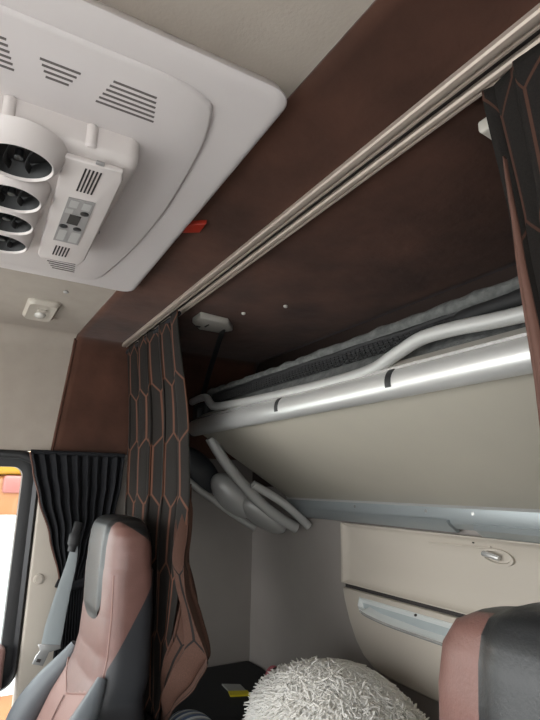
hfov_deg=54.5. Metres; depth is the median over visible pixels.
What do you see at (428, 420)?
bunk
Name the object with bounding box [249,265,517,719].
wall
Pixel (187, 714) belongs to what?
bundle
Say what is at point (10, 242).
air vent
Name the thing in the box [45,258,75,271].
vent
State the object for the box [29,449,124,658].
window curtain
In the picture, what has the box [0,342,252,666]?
wall
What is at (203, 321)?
strap
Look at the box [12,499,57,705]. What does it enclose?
trim
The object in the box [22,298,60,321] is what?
recessed light
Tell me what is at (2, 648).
ledge
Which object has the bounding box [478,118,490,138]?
lamp
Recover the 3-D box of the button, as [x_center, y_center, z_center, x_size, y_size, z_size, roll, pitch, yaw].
[-0.715,0.678,1.621,0.032,0.032,0.009,9,-16,-29]
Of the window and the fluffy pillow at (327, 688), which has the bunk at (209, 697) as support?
the fluffy pillow at (327, 688)
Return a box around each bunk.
[170,661,265,719]
[189,276,539,542]
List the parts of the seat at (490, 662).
backrest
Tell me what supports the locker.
attached to the wall at (299, 609)
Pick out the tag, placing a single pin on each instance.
(196, 226)
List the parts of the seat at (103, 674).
lumbar panel, backrest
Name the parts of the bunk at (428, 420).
support arm, support arm, guard rail, mattress, panel, hinge rail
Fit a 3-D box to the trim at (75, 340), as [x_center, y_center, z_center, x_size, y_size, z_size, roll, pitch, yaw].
[-0.697,0.113,1.776,0.044,0.391,0.030,9,-16,-29]
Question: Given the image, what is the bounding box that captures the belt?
[32,521,82,665]
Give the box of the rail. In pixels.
[122,3,539,347]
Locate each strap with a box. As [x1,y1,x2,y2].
[192,312,232,393]
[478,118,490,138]
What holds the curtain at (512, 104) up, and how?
hanging from the rail
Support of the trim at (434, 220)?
attached to the wall at (299, 609)
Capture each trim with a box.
[0,449,30,463]
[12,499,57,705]
[51,338,76,449]
[54,0,539,459]
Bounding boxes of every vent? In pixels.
[0,93,139,253]
[0,114,67,181]
[0,174,51,213]
[0,209,40,234]
[0,232,33,253]
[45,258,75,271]
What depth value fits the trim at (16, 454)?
1.66 m
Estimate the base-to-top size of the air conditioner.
0.094 m
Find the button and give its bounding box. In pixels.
[33,574,43,584]
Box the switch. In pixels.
[36,308,46,312]
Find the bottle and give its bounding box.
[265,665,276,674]
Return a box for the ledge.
[0,644,5,688]
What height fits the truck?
2.920 m
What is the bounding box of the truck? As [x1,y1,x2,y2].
[0,451,30,719]
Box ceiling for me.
[0,0,374,351]
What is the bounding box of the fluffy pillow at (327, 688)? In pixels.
[242,656,428,719]
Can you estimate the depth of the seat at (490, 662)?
0.37 m
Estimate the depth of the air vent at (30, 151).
0.68 m
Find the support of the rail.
attached to the ceiling
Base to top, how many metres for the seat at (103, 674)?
1.170 m
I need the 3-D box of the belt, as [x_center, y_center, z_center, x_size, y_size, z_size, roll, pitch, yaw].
[-0.630,0.693,1.575,0.032,0.396,0.116,-10,-17,38]
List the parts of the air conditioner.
control panel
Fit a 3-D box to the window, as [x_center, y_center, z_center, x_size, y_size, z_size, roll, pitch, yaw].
[-1.221,0.572,1.391,1.070,0.700,0.064,9,-16,-29]
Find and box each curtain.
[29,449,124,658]
[124,310,210,719]
[482,43,539,425]
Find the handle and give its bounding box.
[363,603,448,635]
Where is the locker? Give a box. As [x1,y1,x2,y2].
[340,522,539,701]
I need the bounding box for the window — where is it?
[0,450,37,691]
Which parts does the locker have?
panel, tray frame, latch plate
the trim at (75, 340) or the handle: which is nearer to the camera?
the handle
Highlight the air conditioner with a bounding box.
[0,0,286,290]
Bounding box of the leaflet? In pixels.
[222,684,250,696]
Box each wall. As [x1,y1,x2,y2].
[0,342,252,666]
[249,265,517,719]
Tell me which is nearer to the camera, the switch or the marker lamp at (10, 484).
the switch
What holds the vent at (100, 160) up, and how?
attached to the air conditioner
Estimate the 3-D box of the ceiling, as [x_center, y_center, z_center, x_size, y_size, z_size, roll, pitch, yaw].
[-0.428,-0.330,0.741,2.200,0.085,2.270,9,-16,-29]
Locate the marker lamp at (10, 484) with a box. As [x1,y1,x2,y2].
[2,476,20,492]
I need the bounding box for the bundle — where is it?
[169,709,210,719]
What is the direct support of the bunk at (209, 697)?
on the floor
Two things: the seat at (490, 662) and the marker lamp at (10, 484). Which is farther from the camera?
the marker lamp at (10, 484)
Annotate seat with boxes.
[6,514,152,719]
[438,602,539,719]
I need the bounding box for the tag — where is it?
[182,220,206,232]
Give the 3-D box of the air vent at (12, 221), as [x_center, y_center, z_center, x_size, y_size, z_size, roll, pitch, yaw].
[-0.424,-0.234,0.845,0.099,0.024,0.098,9,-16,-29]
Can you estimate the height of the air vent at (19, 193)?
0.024 m
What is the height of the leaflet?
0.004 m

